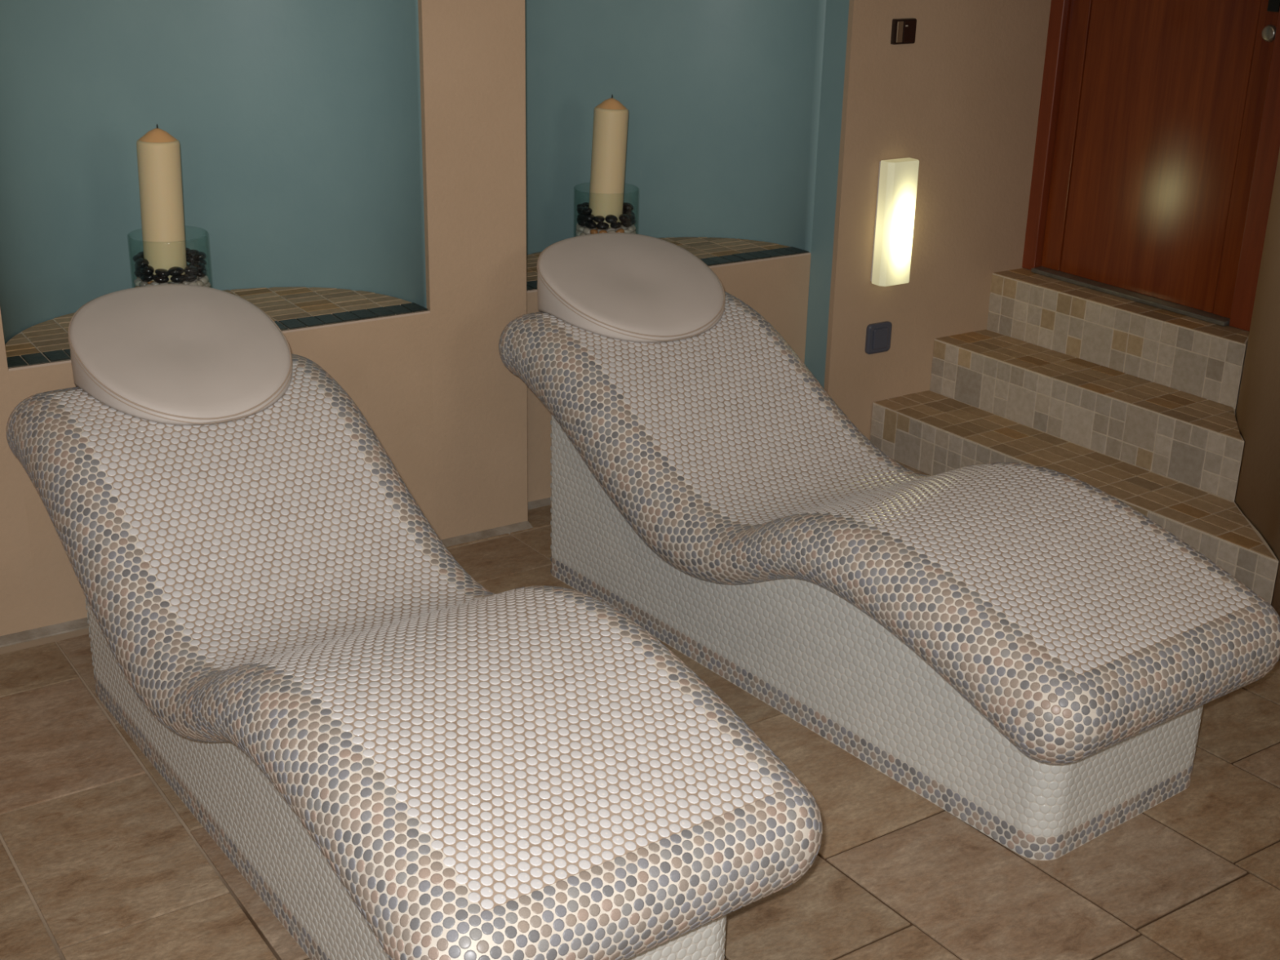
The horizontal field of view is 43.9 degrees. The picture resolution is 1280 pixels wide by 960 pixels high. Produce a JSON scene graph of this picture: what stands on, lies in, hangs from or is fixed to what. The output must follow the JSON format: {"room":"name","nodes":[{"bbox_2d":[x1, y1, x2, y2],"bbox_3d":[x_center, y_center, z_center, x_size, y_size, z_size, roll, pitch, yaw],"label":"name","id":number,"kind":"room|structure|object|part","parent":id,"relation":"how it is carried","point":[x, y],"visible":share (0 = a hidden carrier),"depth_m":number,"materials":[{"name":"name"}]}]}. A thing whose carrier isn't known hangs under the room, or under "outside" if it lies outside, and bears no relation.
{"room":"spa","nodes":[
{"label":"spa","id":0,"kind":"room"},
{"bbox_2d":[417,0,527,539],"bbox_3d":[-0.429,-1.061,3.881,0.278,2.550,0.121,-13,25,-32],"label":"wall pillar","id":1,"kind":"structure","parent":0,"point":[473,66],"depth_m":4.01,"materials":[{"name":"beige paint"}]},
{"bbox_2d":[0,0,1051,635],"bbox_3d":[-1.059,-0.989,3.661,5.247,2.550,0.515,-13,25,-32],"label":"wall","id":2,"kind":"structure","parent":0,"point":[296,124],"depth_m":4.03,"materials":[{"name":"blue paint"}]},
{"bbox_2d":[0,520,533,647],"bbox_3d":[-1.739,0.427,3.490,3.413,0.014,0.040,-12,25,-31],"label":"trim","id":3,"kind":"structure","parent":2,"relation":"attached to","point":[80,624],"depth_m":3.73,"materials":[{"name":"beige tile"}]},
{"bbox_2d":[527,497,551,509],"bbox_3d":[0.069,-0.010,4.717,1.035,0.014,0.040,-12,25,-31],"label":"trim","id":4,"kind":"structure","parent":2,"relation":"attached to","point":[547,501],"depth_m":4.50,"materials":[{"name":"beige tile"}]},
{"bbox_2d":[865,320,892,354],"bbox_3d":[0.730,-0.433,4.851,0.094,0.094,0.018,-12,25,-31],"label":"light switch","id":5,"kind":"object","parent":2,"relation":"attached to","point":[878,335],"visible":1,"depth_m":4.84,"materials":[{"name":"grey plastic"}]},
{"bbox_2d":[871,157,919,286],"bbox_3d":[0.754,-0.763,4.707,0.112,0.368,0.060,-12,25,-31],"label":"wall lamp","id":6,"kind":"object","parent":2,"relation":"attached to","point":[897,184],"visible":1,"depth_m":4.68,"materials":[{"name":"white glass"}]},
{"bbox_3d":[0.741,-0.771,4.726,0.104,0.360,0.012,-12,25,-31],"label":"plate","id":7,"kind":"part","parent":6,"relation":"part of","materials":[{"name":"white metal"}]},
{"bbox_2d":[890,17,916,44],"bbox_3d":[0.752,-1.277,4.525,0.080,0.070,0.020,-12,25,-31],"label":"switch","id":8,"kind":"object","parent":2,"relation":"attached to","point":[903,30],"visible":1,"depth_m":4.51,"materials":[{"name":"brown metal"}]},
{"bbox_2d":[0,458,1279,959],"bbox_3d":[0.181,1.019,2.167,6.200,0.060,6.100,-13,25,-32],"label":"floor","id":9,"kind":"structure","parent":0,"point":[101,859],"depth_m":2.91,"materials":[{"name":"tile"}]},
{"bbox_2d":[4,286,436,626],"bbox_3d":[-1.080,-0.107,4.023,1.027,0.643,0.461,-13,25,-32],"label":"niche ledge","id":10,"kind":"object","parent":9,"relation":"on","point":[377,348],"visible":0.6,"depth_m":3.94,"materials":[{"name":"beige paint"}]},
{"bbox_3d":[-1.124,-0.487,3.816,0.185,0.212,0.185,-13,25,-32],"label":"glass vase","id":11,"kind":"object","parent":10,"relation":"on","visible":0},
{"bbox_2d":[133,271,142,277],"bbox_3d":[-1.187,-0.491,3.781,0.032,0.021,0.034,-2,22,-9],"label":"pebble","id":12,"kind":"object","parent":11,"relation":"in","point":[137,274],"visible":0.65,"depth_m":3.77,"materials":[{"name":"black stone"}]},
{"bbox_2d":[134,264,141,273],"bbox_3d":[-1.184,-0.502,3.773,0.028,0.023,0.035,-12,25,-30],"label":"pebble","id":13,"kind":"object","parent":11,"relation":"in","point":[137,268],"visible":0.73,"depth_m":3.76,"materials":[{"name":"black stone"}]},
{"bbox_2d":[132,253,143,262],"bbox_3d":[-1.191,-0.526,3.783,0.033,0.023,0.033,9,22,19],"label":"pebble","id":14,"kind":"object","parent":11,"relation":"in","point":[135,257],"visible":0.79,"depth_m":3.77,"materials":[{"name":"black stone"}]},
{"bbox_2d":[134,280,142,286],"bbox_3d":[-1.192,-0.468,3.784,0.022,0.016,0.024,-8,23,-22],"label":"pebble","id":15,"kind":"object","parent":11,"relation":"in","point":[136,283],"visible":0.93,"depth_m":3.77,"materials":[{"name":"white stone"}]},
{"bbox_2d":[135,257,148,266],"bbox_3d":[-1.176,-0.514,3.757,0.030,0.018,0.034,-16,27,-37],"label":"pebble","id":16,"kind":"object","parent":11,"relation":"in","point":[140,262],"visible":1,"depth_m":3.75,"materials":[{"name":"black stone"}]},
{"bbox_2d":[138,281,147,286],"bbox_3d":[-1.177,-0.462,3.766,0.026,0.020,0.018,16,25,32],"label":"pebble","id":17,"kind":"object","parent":11,"relation":"in","point":[141,283],"visible":0.65,"depth_m":3.76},
{"bbox_2d":[140,273,154,282],"bbox_3d":[-1.164,-0.479,3.757,0.032,0.022,0.034,-13,25,-32],"label":"pebble","id":18,"kind":"object","parent":11,"relation":"in","point":[145,278],"visible":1,"depth_m":3.75,"materials":[{"name":"black stone"}]},
{"bbox_2d":[140,265,154,275],"bbox_3d":[-1.163,-0.495,3.751,0.035,0.023,0.028,15,25,31],"label":"pebble","id":19,"kind":"object","parent":11,"relation":"in","point":[147,269],"visible":1,"depth_m":3.74,"materials":[{"name":"black stone"}]},
{"bbox_2d":[150,281,159,284],"bbox_3d":[-1.153,-0.463,3.779,0.026,0.017,0.021,13,24,28],"label":"pebble","id":20,"kind":"object","parent":11,"relation":"in","point":[153,282],"visible":0.48,"depth_m":3.77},
{"bbox_2d":[152,274,168,283],"bbox_3d":[-1.130,-0.475,3.746,0.035,0.022,0.033,17,26,34],"label":"pebble","id":21,"kind":"object","parent":11,"relation":"in","point":[157,278],"visible":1,"depth_m":3.73,"materials":[{"name":"black stone"}]},
{"bbox_2d":[136,124,186,282],"bbox_3d":[-1.128,-0.654,3.746,0.106,0.364,0.097,-13,25,-32],"label":"pillar candle","id":22,"kind":"object","parent":11,"relation":"in","point":[158,153],"visible":0.83,"depth_m":3.71,"materials":[{"name":"beige wax"}]},
{"bbox_2d":[155,268,168,277],"bbox_3d":[-1.124,-0.487,3.741,0.034,0.020,0.031,2,21,1],"label":"pebble","id":23,"kind":"object","parent":11,"relation":"in","point":[162,273],"visible":1,"depth_m":3.73,"materials":[{"name":"black stone"}]},
{"bbox_2d":[168,266,183,275],"bbox_3d":[-1.094,-0.492,3.746,0.038,0.022,0.032,-1,21,-5],"label":"pebble","id":24,"kind":"object","parent":11,"relation":"in","point":[173,271],"visible":1,"depth_m":3.74,"materials":[{"name":"black stone"}]},
{"bbox_2d":[170,274,185,283],"bbox_3d":[-1.092,-0.476,3.754,0.035,0.020,0.031,-15,26,-34],"label":"pebble","id":25,"kind":"object","parent":11,"relation":"in","point":[179,278],"visible":1,"depth_m":3.74,"materials":[{"name":"black stone"}]},
{"bbox_2d":[186,256,194,262],"bbox_3d":[-1.086,-0.537,3.860,0.032,0.020,0.034,16,26,34],"label":"pebble","id":26,"kind":"object","parent":11,"relation":"in","point":[188,259],"visible":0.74,"depth_m":3.85,"materials":[{"name":"black stone"}]},
{"bbox_2d":[183,273,196,281],"bbox_3d":[-1.070,-0.481,3.773,0.033,0.023,0.034,1,21,-1],"label":"pebble","id":27,"kind":"object","parent":11,"relation":"in","point":[188,277],"visible":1,"depth_m":3.76,"materials":[{"name":"black stone"}]},
{"bbox_2d":[183,265,197,274],"bbox_3d":[-1.065,-0.497,3.771,0.027,0.022,0.034,15,25,32],"label":"pebble","id":28,"kind":"object","parent":11,"relation":"in","point":[190,269],"visible":1,"depth_m":3.76,"materials":[{"name":"black stone"}]},
{"bbox_2d":[186,249,198,257],"bbox_3d":[-1.081,-0.548,3.851,0.033,0.022,0.034,-10,24,-27],"label":"pebble","id":29,"kind":"object","parent":11,"relation":"in","point":[189,253],"visible":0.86,"depth_m":3.84,"materials":[{"name":"black stone"}]},
{"bbox_2d":[187,281,197,285],"bbox_3d":[-1.063,-0.461,3.776,0.020,0.020,0.027,18,27,37],"label":"pebble","id":30,"kind":"object","parent":11,"relation":"in","point":[191,282],"visible":0.38,"depth_m":3.77,"materials":[{"name":"white stone"}]},
{"bbox_2d":[191,251,205,259],"bbox_3d":[-1.062,-0.539,3.831,0.033,0.021,0.033,-16,27,-37],"label":"pebble","id":31,"kind":"object","parent":11,"relation":"in","point":[199,255],"visible":1,"depth_m":3.82,"materials":[{"name":"black stone"}]},
{"bbox_2d":[192,259,206,264],"bbox_3d":[-1.063,-0.526,3.837,0.032,0.019,0.033,-9,24,-25],"label":"pebble","id":32,"kind":"object","parent":11,"relation":"in","point":[194,261],"visible":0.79,"depth_m":3.82,"materials":[{"name":"black stone"}]},
{"bbox_2d":[193,262,205,271],"bbox_3d":[-1.054,-0.509,3.802,0.030,0.021,0.036,5,21,8],"label":"pebble","id":33,"kind":"object","parent":11,"relation":"in","point":[200,266],"visible":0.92,"depth_m":3.79,"materials":[{"name":"black stone"}]},
{"bbox_2d":[195,280,204,286],"bbox_3d":[-1.052,-0.469,3.795,0.020,0.018,0.025,2,21,2],"label":"pebble","id":34,"kind":"object","parent":11,"relation":"in","point":[199,282],"visible":0.82,"depth_m":3.79,"materials":[{"name":"white stone"}]},
{"bbox_2d":[195,270,206,276],"bbox_3d":[-1.055,-0.496,3.809,0.031,0.018,0.032,7,22,13],"label":"pebble","id":35,"kind":"object","parent":11,"relation":"in","point":[202,273],"visible":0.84,"depth_m":3.80,"materials":[{"name":"black stone"}]},
{"bbox_2d":[199,276,208,284],"bbox_3d":[-1.048,-0.478,3.816,0.020,0.019,0.028,5,22,10],"label":"pebble","id":36,"kind":"object","parent":11,"relation":"in","point":[203,279],"visible":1,"depth_m":3.81,"materials":[{"name":"white stone"}]},
{"bbox_2d":[204,281,210,287],"bbox_3d":[-1.051,-0.471,3.841,0.027,0.019,0.025,-4,22,-14],"label":"pebble","id":37,"kind":"object","parent":11,"relation":"in","point":[208,284],"visible":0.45,"depth_m":3.83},
{"bbox_2d":[6,353,822,959],"bbox_3d":[-0.517,0.333,2.890,0.693,0.666,1.862,-14,26,-34],"label":"lounger","id":38,"kind":"object","parent":9,"relation":"on","point":[402,757],"visible":0.98,"depth_m":2.50,"materials":[{"name":"tile"}]},
{"bbox_2d":[67,284,292,425],"bbox_3d":[-0.970,-0.247,3.377,0.449,0.244,0.455,-14,26,-34],"label":"cushion","id":39,"kind":"object","parent":38,"relation":"on","point":[176,354],"visible":1,"depth_m":3.31,"materials":[{"name":"beige leather"}]},
{"bbox_3d":[-0.512,0.630,2.974,0.505,0.051,1.578,-14,26,-34],"label":"mosaic skirting","id":40,"kind":"part","parent":38,"relation":"part of","materials":[{"name":"tile"}]},
{"bbox_2d":[526,236,810,502],"bbox_3d":[-0.038,-0.363,4.768,1.046,0.625,0.421,-13,25,-32],"label":"niche ledge","id":41,"kind":"object","parent":9,"relation":"on","point":[772,279],"visible":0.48,"depth_m":4.71,"materials":[{"name":"beige paint"}]},
{"bbox_3d":[-0.098,-0.732,4.554,0.185,0.212,0.185,-13,25,-32],"label":"glass vase","id":42,"kind":"object","parent":41,"relation":"on","visible":0},
{"bbox_2d":[576,231,583,235],"bbox_3d":[-0.171,-0.703,4.541,0.023,0.017,0.027,-5,22,-15],"label":"pebble","id":43,"kind":"object","parent":42,"relation":"in","point":[578,233],"visible":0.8,"depth_m":4.53,"materials":[{"name":"grey stone"}]},
{"bbox_2d":[576,206,584,213],"bbox_3d":[-0.164,-0.768,4.519,0.033,0.019,0.035,-12,25,-30],"label":"pebble","id":44,"kind":"object","parent":42,"relation":"in","point":[579,209],"visible":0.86,"depth_m":4.51,"materials":[{"name":"black stone"}]},
{"bbox_2d":[577,213,584,219],"bbox_3d":[-0.164,-0.750,4.524,0.030,0.022,0.037,-2,21,-8],"label":"pebble","id":45,"kind":"object","parent":42,"relation":"in","point":[580,216],"visible":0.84,"depth_m":4.51,"materials":[{"name":"black stone"}]},
{"bbox_2d":[576,203,586,207],"bbox_3d":[-0.166,-0.780,4.545,0.031,0.022,0.034,1,21,-1],"label":"pebble","id":46,"kind":"object","parent":42,"relation":"in","point":[580,204],"visible":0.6,"depth_m":4.53,"materials":[{"name":"black stone"}]},
{"bbox_2d":[577,226,584,231],"bbox_3d":[-0.165,-0.713,4.522,0.023,0.015,0.026,-17,28,-39],"label":"pebble","id":47,"kind":"object","parent":42,"relation":"in","point":[580,228],"visible":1,"depth_m":4.51,"materials":[{"name":"white stone"}]},
{"bbox_2d":[577,218,586,226],"bbox_3d":[-0.161,-0.733,4.524,0.032,0.022,0.034,3,21,5],"label":"pebble","id":48,"kind":"object","parent":42,"relation":"in","point":[581,222],"visible":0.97,"depth_m":4.51,"materials":[{"name":"black stone"}]},
{"bbox_2d":[582,202,589,207],"bbox_3d":[-0.156,-0.788,4.572,0.030,0.021,0.036,20,28,40],"label":"pebble","id":49,"kind":"object","parent":42,"relation":"in","point":[586,204],"visible":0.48,"depth_m":4.56,"materials":[{"name":"black stone"}]},
{"bbox_2d":[582,227,591,234],"bbox_3d":[-0.149,-0.705,4.503,0.029,0.018,0.020,21,29,41],"label":"pebble","id":50,"kind":"object","parent":42,"relation":"in","point":[587,231],"visible":0.94,"depth_m":4.50,"materials":[{"name":"white stone"}]},
{"bbox_2d":[581,206,592,214],"bbox_3d":[-0.150,-0.760,4.495,0.031,0.025,0.036,-3,22,-12],"label":"pebble","id":51,"kind":"object","parent":42,"relation":"in","point":[585,211],"visible":1,"depth_m":4.48,"materials":[{"name":"black stone"}]},
{"bbox_2d":[583,213,594,221],"bbox_3d":[-0.143,-0.743,4.494,0.031,0.020,0.032,-14,26,-34],"label":"pebble","id":52,"kind":"object","parent":42,"relation":"in","point":[589,217],"visible":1,"depth_m":4.48,"materials":[{"name":"black stone"}]},
{"bbox_2d":[584,220,596,228],"bbox_3d":[-0.139,-0.724,4.499,0.037,0.023,0.030,14,25,29],"label":"pebble","id":53,"kind":"object","parent":42,"relation":"in","point":[589,224],"visible":1,"depth_m":4.49,"materials":[{"name":"black stone"}]},
{"bbox_2d":[590,229,598,234],"bbox_3d":[-0.130,-0.700,4.491,0.023,0.018,0.019,5,22,10],"label":"pebble","id":54,"kind":"object","parent":42,"relation":"in","point":[592,231],"visible":0.75,"depth_m":4.49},
{"bbox_2d":[592,215,604,222],"bbox_3d":[-0.116,-0.735,4.480,0.033,0.019,0.032,-2,21,-8],"label":"pebble","id":55,"kind":"object","parent":42,"relation":"in","point":[598,219],"visible":1,"depth_m":4.47,"materials":[{"name":"black stone"}]},
{"bbox_2d":[595,222,608,230],"bbox_3d":[-0.106,-0.717,4.486,0.033,0.022,0.035,-18,28,-41],"label":"pebble","id":56,"kind":"object","parent":42,"relation":"in","point":[602,225],"visible":1,"depth_m":4.48,"materials":[{"name":"black stone"}]},
{"bbox_2d":[599,230,607,233],"bbox_3d":[-0.104,-0.696,4.486,0.024,0.018,0.018,-2,21,-8],"label":"pebble","id":57,"kind":"object","parent":42,"relation":"in","point":[600,231],"visible":0.48,"depth_m":4.48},
{"bbox_2d":[604,214,617,223],"bbox_3d":[-0.081,-0.736,4.480,0.035,0.024,0.034,9,22,19],"label":"pebble","id":58,"kind":"object","parent":42,"relation":"in","point":[610,219],"visible":1,"depth_m":4.47,"materials":[{"name":"black stone"}]},
{"bbox_2d":[606,227,616,231],"bbox_3d":[-0.082,-0.707,4.510,0.029,0.019,0.018,-11,24,-29],"label":"pebble","id":59,"kind":"object","parent":42,"relation":"in","point":[609,228],"visible":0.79,"depth_m":4.50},
{"bbox_2d":[609,221,621,228],"bbox_3d":[-0.069,-0.721,4.491,0.032,0.018,0.033,-7,23,-21],"label":"pebble","id":60,"kind":"object","parent":42,"relation":"in","point":[616,224],"visible":1,"depth_m":4.48,"materials":[{"name":"black stone"}]},
{"bbox_2d":[615,228,624,232],"bbox_3d":[-0.057,-0.701,4.497,0.026,0.019,0.019,-5,22,-15],"label":"pebble","id":61,"kind":"object","parent":42,"relation":"in","point":[620,230],"visible":0.54,"depth_m":4.49,"materials":[{"name":"orange stone"}]},
{"bbox_2d":[618,213,630,222],"bbox_3d":[-0.045,-0.741,4.502,0.030,0.025,0.035,19,27,38],"label":"pebble","id":62,"kind":"object","parent":42,"relation":"in","point":[623,217],"visible":1,"depth_m":4.49,"materials":[{"name":"black stone"}]},
{"bbox_2d":[620,220,631,226],"bbox_3d":[-0.039,-0.728,4.513,0.033,0.021,0.032,8,22,16],"label":"pebble","id":63,"kind":"object","parent":42,"relation":"in","point":[628,224],"visible":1,"depth_m":4.50,"materials":[{"name":"black stone"}]},
{"bbox_2d":[623,228,631,233],"bbox_3d":[-0.037,-0.705,4.515,0.023,0.016,0.027,17,26,35],"label":"pebble","id":64,"kind":"object","parent":42,"relation":"in","point":[628,231],"visible":0.68,"depth_m":4.50,"materials":[{"name":"white stone"}]},
{"bbox_2d":[622,202,633,210],"bbox_3d":[-0.035,-0.786,4.568,0.032,0.023,0.038,-7,23,-21],"label":"pebble","id":65,"kind":"object","parent":42,"relation":"in","point":[626,206],"visible":0.96,"depth_m":4.55,"materials":[{"name":"black stone"}]},
{"bbox_2d":[624,210,635,215],"bbox_3d":[-0.030,-0.763,4.560,0.029,0.019,0.033,-5,22,-15],"label":"pebble","id":66,"kind":"object","parent":42,"relation":"in","point":[625,211],"visible":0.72,"depth_m":4.55,"materials":[{"name":"black stone"}]},
{"bbox_2d":[626,226,634,232],"bbox_3d":[-0.026,-0.715,4.534,0.019,0.020,0.029,6,22,13],"label":"pebble","id":67,"kind":"object","parent":42,"relation":"in","point":[631,228],"visible":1,"depth_m":4.52,"materials":[{"name":"white stone"}]},
{"bbox_2d":[626,213,635,220],"bbox_3d":[-0.031,-0.750,4.528,0.033,0.022,0.035,-9,24,-25],"label":"pebble","id":68,"kind":"object","parent":42,"relation":"in","point":[631,215],"visible":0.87,"depth_m":4.52,"materials":[{"name":"black stone"}]},
{"bbox_2d":[498,291,1279,860],"bbox_3d":[0.436,0.104,3.533,0.693,0.666,1.862,-14,26,-34],"label":"lounger","id":69,"kind":"object","parent":9,"relation":"on","point":[1020,648],"visible":0.94,"depth_m":3.16,"materials":[{"name":"tile"}]},
{"bbox_2d":[537,232,725,342],"bbox_3d":[-0.020,-0.476,3.989,0.487,0.209,0.418,-14,26,-34],"label":"cushion","id":70,"kind":"object","parent":69,"relation":"on","point":[633,287],"visible":0.99,"depth_m":3.92,"materials":[{"name":"beige leather"}]},
{"bbox_3d":[0.449,0.399,3.624,0.505,0.051,1.578,-15,26,-35],"label":"mosaic skirting","id":71,"kind":"part","parent":69,"relation":"part of","materials":[{"name":"tile"}]},
{"bbox_2d":[870,268,1278,604],"bbox_3d":[1.405,-0.179,4.530,0.694,0.512,1.440,-13,25,-32],"label":"tiled steps","id":72,"kind":"structure","parent":9,"relation":"on","point":[1135,402],"depth_m":4.59,"materials":[{"name":"tile"}]},
{"bbox_2d":[524,0,826,254],"bbox_3d":[-0.025,-1.262,4.422,1.080,2.550,0.431,-13,25,-32],"label":"wall","id":73,"kind":"structure","parent":0,"point":[722,98],"depth_m":4.71,"materials":[{"name":"blue paint"}]},
{"bbox_2d":[804,0,849,387],"bbox_3d":[0.567,-1.274,4.487,0.022,2.550,0.120,-13,25,-32],"label":"wall","id":74,"kind":"structure","parent":0,"point":[837,11],"depth_m":4.65,"materials":[{"name":"blue paint"}]},
{"bbox_2d":[1234,148,1279,617],"bbox_3d":[2.471,-0.388,2.314,0.550,2.550,4.221,-9,24,-26],"label":"wall","id":75,"kind":"structure","parent":0,"point":[1257,495],"depth_m":4.03,"materials":[{"name":"beige paint"}]},
{"bbox_3d":[1.550,-2.441,4.066,0.020,0.030,0.914,-13,25,-32],"label":"wall","id":76,"kind":"structure","parent":0,"visible":0},
{"bbox_2d":[1022,0,1279,331],"bbox_3d":[1.500,-1.491,4.420,0.107,2.018,0.864,-13,25,-32],"label":"door","id":77,"kind":"structure","parent":76,"relation":"in","point":[1157,144],"depth_m":4.62,"materials":[{"name":"brown wood"}]},
{"bbox_3d":[1.287,-1.615,4.741,0.064,2.008,0.056,-13,25,-32],"label":"frame","id":78,"kind":"part","parent":77,"relation":"part of","materials":[{"name":"brown wood"}]},
{"bbox_3d":[1.732,-1.366,4.125,0.064,2.008,0.072,-13,25,-32],"label":"frame","id":79,"kind":"part","parent":77,"relation":"part of","materials":[{"name":"brown wood"}]},
{"bbox_3d":[1.686,-1.348,4.188,0.006,0.220,0.036,-13,25,-32],"label":"handle plate","id":80,"kind":"part","parent":77,"relation":"part of","materials":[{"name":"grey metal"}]},
{"label":"pebble","id":81,"kind":"object","parent":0,"visible":0},
{"bbox_2d":[588,94,628,227],"bbox_3d":[-0.090,-0.902,4.491,0.113,0.367,0.097,-13,25,-32],"label":"pillar candle","id":82,"kind":"object","parent":81,"relation":"on","point":[611,117],"visible":0.84,"depth_m":4.45,"materials":[{"name":"beige wax"}]}
]}

